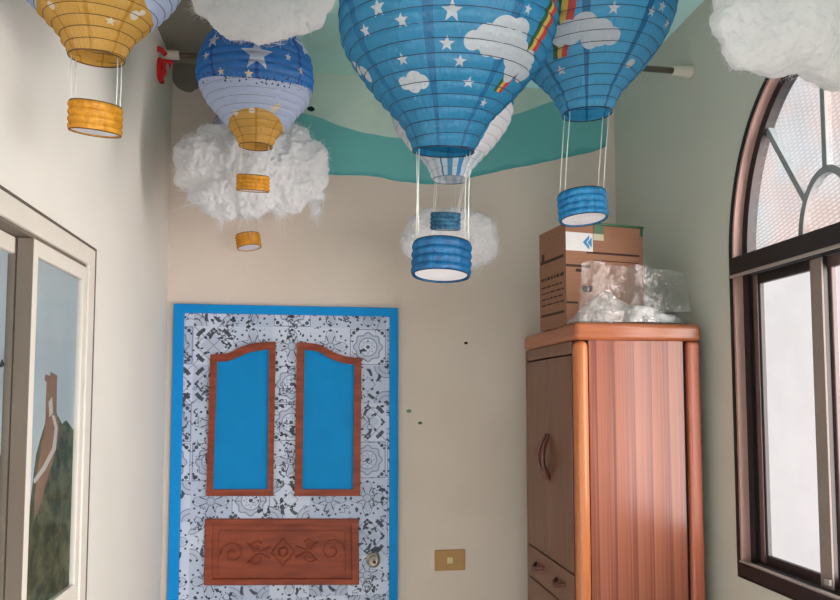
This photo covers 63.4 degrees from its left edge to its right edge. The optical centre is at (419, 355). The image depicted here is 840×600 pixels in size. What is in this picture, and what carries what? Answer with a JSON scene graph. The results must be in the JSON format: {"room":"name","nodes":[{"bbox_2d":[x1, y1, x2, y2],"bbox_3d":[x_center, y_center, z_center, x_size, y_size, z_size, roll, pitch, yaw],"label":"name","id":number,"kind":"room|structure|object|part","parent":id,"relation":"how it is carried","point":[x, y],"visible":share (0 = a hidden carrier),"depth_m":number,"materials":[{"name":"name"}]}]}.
{"room":"child's bedroom","nodes":[
{"label":"child's bedroom","id":0,"kind":"room"},
{"bbox_2d":[0,0,172,599],"bbox_3d":[-0.872,0.145,0.752,0.200,3.162,4.360,1,-4,-9],"label":"wall","id":1,"kind":"structure","parent":0,"point":[113,195],"depth_m":2.19,"materials":[{"name":"beige paint"}]},
{"bbox_2d":[0,185,96,599],"bbox_3d":[-0.943,0.186,1.542,0.115,1.053,0.846,1,-4,-9],"label":"window","id":2,"kind":"structure","parent":1,"relation":"in","point":[48,272],"depth_m":1.65,"materials":[{"name":"white wood"}]},
{"bbox_2d":[0,250,7,457],"bbox_3d":[-0.916,0.173,1.379,0.003,0.842,0.299,1,-4,-9],"label":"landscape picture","id":3,"kind":"object","parent":2,"relation":"attached to","point":[3,253],"depth_m":1.53},
{"bbox_3d":[-0.917,0.179,1.379,0.030,0.921,0.365,1,-4,-9],"label":"sash","id":4,"kind":"part","parent":2,"relation":"part of","materials":[{"name":"white wood"}]},
{"bbox_2d":[26,260,77,599],"bbox_3d":[-0.927,0.194,1.711,0.004,0.842,0.313,1,-4,-9],"label":"landscape picture","id":5,"kind":"object","parent":2,"relation":"attached to","point":[52,491],"depth_m":1.72},
{"bbox_3d":[-0.929,0.199,1.711,0.033,0.921,0.367,1,-4,-9],"label":"sash","id":6,"kind":"part","parent":2,"relation":"part of","materials":[{"name":"white wood"}]},
{"bbox_2d":[159,48,197,59],"bbox_3d":[-0.831,-1.231,2.811,0.466,0.052,0.052,1,-4,-9],"label":"rod","id":7,"kind":"object","parent":1,"relation":"attached to","point":[171,54],"visible":0.41,"depth_m":2.78,"materials":[{"name":"metal"}]},
{"bbox_2d":[156,46,173,83],"bbox_3d":[-1.037,-1.172,2.738,0.084,0.151,0.031,1,-4,-15],"label":"ribbon","id":8,"kind":"object","parent":7,"relation":"hanging from","point":[161,63],"visible":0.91,"depth_m":2.73,"materials":[{"name":"fabric"}]},
{"bbox_2d":[160,63,615,599],"bbox_3d":[-0.142,0.293,3.162,2.360,3.162,0.200,1,-4,-9],"label":"wall","id":9,"kind":"structure","parent":0,"point":[462,457],"depth_m":3.11,"materials":[{"name":"beige paint"}]},
{"bbox_2d":[167,304,397,599],"bbox_3d":[-0.578,0.818,2.928,0.973,2.084,0.089,1,-4,-9],"label":"door","id":10,"kind":"structure","parent":9,"relation":"in","point":[284,449],"depth_m":2.96,"materials":[{"name":"blue paint"}]},
{"bbox_3d":[-0.772,0.270,2.944,0.280,0.669,0.022,1,-4,-9],"label":"panel moulding","id":11,"kind":"part","parent":10,"relation":"part of","materials":[{"name":"red wood"}]},
{"bbox_3d":[-0.773,0.273,2.950,0.229,0.606,0.010,1,-4,-9],"label":"blue panel","id":12,"kind":"part","parent":10,"relation":"part of","materials":[{"name":"paint"}]},
{"bbox_3d":[-0.591,0.846,2.936,0.656,0.301,0.022,1,-4,-9],"label":"panel moulding","id":13,"kind":"part","parent":10,"relation":"part of","materials":[{"name":"red wood"}]},
{"bbox_3d":[-0.591,0.847,2.939,0.656,0.301,0.016,1,-4,-9],"label":"carved panel","id":14,"kind":"part","parent":10,"relation":"part of","materials":[{"name":"red wood"}]},
{"bbox_3d":[-0.404,0.278,2.999,0.286,0.675,0.022,1,-4,-9],"label":"panel moulding","id":15,"kind":"part","parent":10,"relation":"part of","materials":[{"name":"red wood"}]},
{"bbox_3d":[-0.404,0.280,3.005,0.223,0.613,0.010,1,-4,-9],"label":"blue panel","id":16,"kind":"part","parent":10,"relation":"part of","materials":[{"name":"paint"}]},
{"bbox_3d":[-0.202,0.892,2.968,0.062,0.062,0.061,1,-4,-9],"label":"knob","id":17,"kind":"part","parent":10,"relation":"part of","materials":[{"name":"metal"}]},
{"bbox_2d":[435,549,464,570],"bbox_3d":[0.135,0.918,3.058,0.140,0.091,0.013,1,-4,-9],"label":"light switch","id":18,"kind":"object","parent":9,"relation":"attached to","point":[445,560],"visible":1,"depth_m":3.05,"materials":[{"name":"gold metal"}]},
{"bbox_2d":[157,0,703,87],"bbox_3d":[0.193,-1.482,1.031,2.360,0.120,4.720,1,-4,-9],"label":"ceiling","id":19,"kind":"structure","parent":0,"point":[325,50],"depth_m":2.80,"materials":[{"name":"teal paint"}]},
{"bbox_2d":[26,0,180,138],"bbox_3d":[-0.634,-0.911,1.338,0.360,0.981,0.357,1,-4,-9],"label":"lantern","id":20,"kind":"object","parent":19,"relation":"hanging from","point":[95,33],"visible":1,"depth_m":1.29,"materials":[{"name":"yellow paper"}]},
{"bbox_2d":[67,98,122,138],"bbox_3d":[-0.626,-0.457,1.312,0.100,0.073,0.104,1,-4,-9],"label":"basket","id":21,"kind":"object","parent":20,"relation":"on","point":[89,117],"depth_m":1.28,"materials":[{"name":"yellow paper"}]},
{"bbox_2d":[165,117,333,238],"bbox_3d":[-0.626,-0.912,2.547,0.569,0.832,0.182,1,-4,-9],"label":"cloud","id":22,"kind":"object","parent":19,"relation":"hanging from","point":[207,162],"visible":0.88,"depth_m":2.48,"materials":[{"name":"white fabric"}]},
{"bbox_2d":[212,115,294,251],"bbox_3d":[-0.686,-0.874,2.847,0.370,0.871,0.367,1,-4,-9],"label":"lantern","id":23,"kind":"object","parent":19,"relation":"hanging from","point":[244,242],"visible":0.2,"depth_m":2.78,"materials":[{"name":"yellow paper"}]},
{"bbox_2d":[235,231,261,251],"bbox_3d":[-0.711,-0.475,2.819,0.107,0.072,0.104,1,-4,-9],"label":"basket","id":24,"kind":"object","parent":23,"relation":"on","point":[244,242],"depth_m":2.78,"materials":[{"name":"yellow paper"}]},
{"bbox_2d":[195,29,313,192],"bbox_3d":[-0.519,-0.929,2.156,0.368,0.846,0.372,1,-4,-9],"label":"lantern","id":25,"kind":"object","parent":19,"relation":"hanging from","point":[258,92],"visible":0.84,"depth_m":2.04,"materials":[{"name":"blue paper"}]},
{"bbox_2d":[236,174,269,192],"bbox_3d":[-0.524,-0.541,2.132,0.105,0.068,0.110,1,-4,-9],"label":"basket","id":26,"kind":"object","parent":25,"relation":"on","point":[255,183],"depth_m":2.09,"materials":[{"name":"yellow paper"}]},
{"bbox_2d":[185,0,334,47],"bbox_3d":[-0.424,-1.113,1.859,0.393,0.516,0.222,1,-4,-9],"label":"cloud","id":27,"kind":"object","parent":19,"relation":"hanging from","point":[259,22],"visible":1,"depth_m":1.82,"materials":[{"name":"white fabric"}]},
{"bbox_2d":[338,0,558,282],"bbox_3d":[0.049,-0.772,1.280,0.407,1.266,0.404,3,-5,-39],"label":"lantern","id":28,"kind":"object","parent":19,"relation":"hanging from","point":[444,70],"visible":1,"depth_m":1.18,"materials":[{"name":"blue paper"}]},
{"bbox_2d":[411,235,471,282],"bbox_3d":[0.039,-0.175,1.242,0.113,0.069,0.113,1,-4,-9],"label":"basket","id":29,"kind":"object","parent":28,"relation":"on","point":[435,258],"depth_m":1.20,"materials":[{"name":"paper"}]},
{"bbox_2d":[398,184,501,280],"bbox_3d":[0.122,-0.836,2.801,0.407,0.954,0.129,1,-4,-17],"label":"cloud","id":30,"kind":"object","parent":19,"relation":"hanging from","point":[483,239],"visible":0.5,"depth_m":2.76,"materials":[{"name":"white fabric"}]},
{"bbox_2d":[390,100,513,230],"bbox_3d":[0.110,-0.888,2.468,0.448,0.891,0.448,1,-4,-9],"label":"lantern","id":31,"kind":"object","parent":19,"relation":"hanging from","point":[449,171],"visible":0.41,"depth_m":2.41,"materials":[{"name":"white paper"}]},
{"bbox_2d":[430,212,460,230],"bbox_3d":[0.091,-0.482,2.439,0.111,0.081,0.118,1,-4,-9],"label":"basket","id":32,"kind":"object","parent":31,"relation":"on","point":[440,221],"depth_m":2.39,"materials":[{"name":"blue paper"}]},
{"bbox_2d":[532,0,677,226],"bbox_3d":[0.379,-0.844,1.561,0.395,1.088,0.394,1,-4,-9],"label":"lantern","id":33,"kind":"object","parent":19,"relation":"hanging from","point":[599,47],"visible":0.81,"depth_m":1.47,"materials":[{"name":"blue paper"}]},
{"bbox_2d":[557,185,608,226],"bbox_3d":[0.365,-0.334,1.526,0.113,0.068,0.113,1,-4,-9],"label":"basket","id":34,"kind":"object","parent":33,"relation":"on","point":[581,206],"depth_m":1.49,"materials":[{"name":"paper"}]},
{"bbox_2d":[704,0,839,92],"bbox_3d":[0.790,-0.956,1.310,0.503,0.895,0.201,1,-4,-9],"label":"cloud","id":35,"kind":"object","parent":19,"relation":"hanging from","point":[772,39],"visible":1,"depth_m":1.23,"materials":[{"name":"white fabric"}]},
{"bbox_2d":[614,0,791,599],"bbox_3d":[1.300,0.165,1.077,0.062,3.162,4.360,1,-4,-9],"label":"wall","id":36,"kind":"structure","parent":0,"point":[678,140],"depth_m":2.55,"materials":[{"name":"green paint"}]},
{"bbox_2d":[641,65,693,78],"bbox_3d":[0.646,-1.101,2.568,0.811,0.052,0.052,1,-4,-9],"label":"rod","id":37,"kind":"object","parent":36,"relation":"attached to","point":[687,71],"visible":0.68,"depth_m":2.60,"materials":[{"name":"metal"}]},
{"bbox_2d":[729,74,839,599],"bbox_3d":[1.192,-0.124,1.960,0.135,1.693,0.810,1,-4,-9],"label":"window","id":38,"kind":"structure","parent":36,"relation":"in","point":[816,252],"depth_m":2.20,"materials":[{"name":"brown metal"}]},
{"bbox_3d":[1.186,-0.124,1.959,0.034,1.667,0.784,1,-4,-9],"label":"frame","id":39,"kind":"part","parent":38,"relation":"part of","materials":[{"name":"brown metal"}]},
{"bbox_3d":[1.193,0.691,1.910,0.132,0.043,0.790,1,-4,-9],"label":"sill","id":40,"kind":"part","parent":38,"relation":"part of","materials":[{"name":"brown metal"}]},
{"bbox_3d":[1.160,0.197,2.127,0.018,0.966,0.335,1,-4,-9],"label":"sash","id":41,"kind":"part","parent":38,"relation":"part of","materials":[{"name":"brown metal"}]},
{"bbox_3d":[1.233,0.176,1.788,0.018,0.966,0.435,1,-4,-9],"label":"sash","id":42,"kind":"part","parent":38,"relation":"part of","materials":[{"name":"brown metal"}]},
{"bbox_3d":[0.181,1.789,0.911,2.360,0.100,4.560,1,-4,-9],"label":"floor","id":43,"kind":"structure","parent":0,"visible":0},
{"bbox_2d":[524,322,704,599],"bbox_3d":[0.718,0.871,2.652,0.516,1.945,0.600,1,-4,-9],"label":"wardrobe","id":44,"kind":"object","parent":43,"relation":"on","point":[614,443],"visible":1,"depth_m":2.41,"materials":[{"name":"red laminate"}]},
{"bbox_3d":[0.470,0.854,2.751,0.041,0.026,0.098,1,-4,-9],"label":"handle","id":45,"kind":"part","parent":44,"relation":"part of","materials":[{"name":"brown wood"}]},
{"bbox_3d":[0.491,0.405,2.793,0.018,0.769,0.251,1,-4,-9],"label":"door","id":46,"kind":"part","parent":44,"relation":"part of","materials":[{"name":"brown wood"}]},
{"bbox_3d":[0.481,0.398,2.687,0.050,0.186,0.019,-1,-4,11],"label":"handle","id":47,"kind":"part","parent":44,"relation":"part of","materials":[{"name":"brown wood"}]},
{"bbox_3d":[0.510,1.012,2.628,0.018,0.190,0.508,1,-4,-9],"label":"drawer","id":48,"kind":"part","parent":44,"relation":"part of","materials":[{"name":"brown wood"}]},
{"bbox_3d":[0.488,0.395,2.642,0.050,0.186,0.019,2,-4,-28],"label":"handle","id":49,"kind":"part","parent":44,"relation":"part of","materials":[{"name":"brown wood"}]},
{"bbox_3d":[0.513,-0.016,2.690,0.018,0.046,0.516,1,-4,-9],"label":"rail","id":50,"kind":"part","parent":44,"relation":"part of","materials":[{"name":"brown wood"}]},
{"bbox_3d":[0.510,0.849,2.639,0.018,0.125,0.508,1,-4,-9],"label":"drawer","id":51,"kind":"part","parent":44,"relation":"part of","materials":[{"name":"brown wood"}]},
{"bbox_3d":[0.506,0.839,2.510,0.041,0.026,0.098,1,-4,-9],"label":"handle","id":52,"kind":"part","parent":44,"relation":"part of","materials":[{"name":"brown wood"}]},
{"bbox_3d":[0.529,0.389,2.541,0.018,0.769,0.254,1,-4,-9],"label":"door","id":53,"kind":"part","parent":44,"relation":"part of","materials":[{"name":"brown wood"}]},
{"bbox_3d":[0.567,0.859,2.358,0.052,1.832,0.050,1,-4,-9],"label":"corner post","id":54,"kind":"part","parent":44,"relation":"part of","materials":[{"name":"brown wood"}]},
{"bbox_2d":[539,225,643,330],"bbox_3d":[0.675,-0.296,2.687,0.339,0.390,0.212,1,-4,-17],"label":"cardboard box","id":55,"kind":"object","parent":44,"relation":"on","point":[592,273],"visible":0.98,"depth_m":2.59,"materials":[{"name":"brown cardboard"}]},
{"bbox_2d":[595,223,643,228],"bbox_3d":[0.734,-0.495,2.717,0.222,0.010,0.214,1,-4,-17],"label":"sheet","id":56,"kind":"object","parent":55,"relation":"on","point":[601,224],"visible":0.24,"depth_m":2.62,"materials":[{"name":"plastic"}]},
{"bbox_3d":[0.770,0.846,2.382,0.356,1.802,0.016,1,-4,-9],"label":"panel","id":57,"kind":"part","parent":44,"relation":"part of","materials":[{"name":"red laminate"}]},
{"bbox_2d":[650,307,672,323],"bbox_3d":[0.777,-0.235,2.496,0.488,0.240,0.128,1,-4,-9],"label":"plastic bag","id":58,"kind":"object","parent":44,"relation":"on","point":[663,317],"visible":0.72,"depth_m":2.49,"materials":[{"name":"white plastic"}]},
{"bbox_3d":[0.984,0.863,2.420,0.050,1.832,0.050,1,-4,-9],"label":"corner post","id":59,"kind":"part","parent":44,"relation":"part of","materials":[{"name":"brown wood"}]}
]}

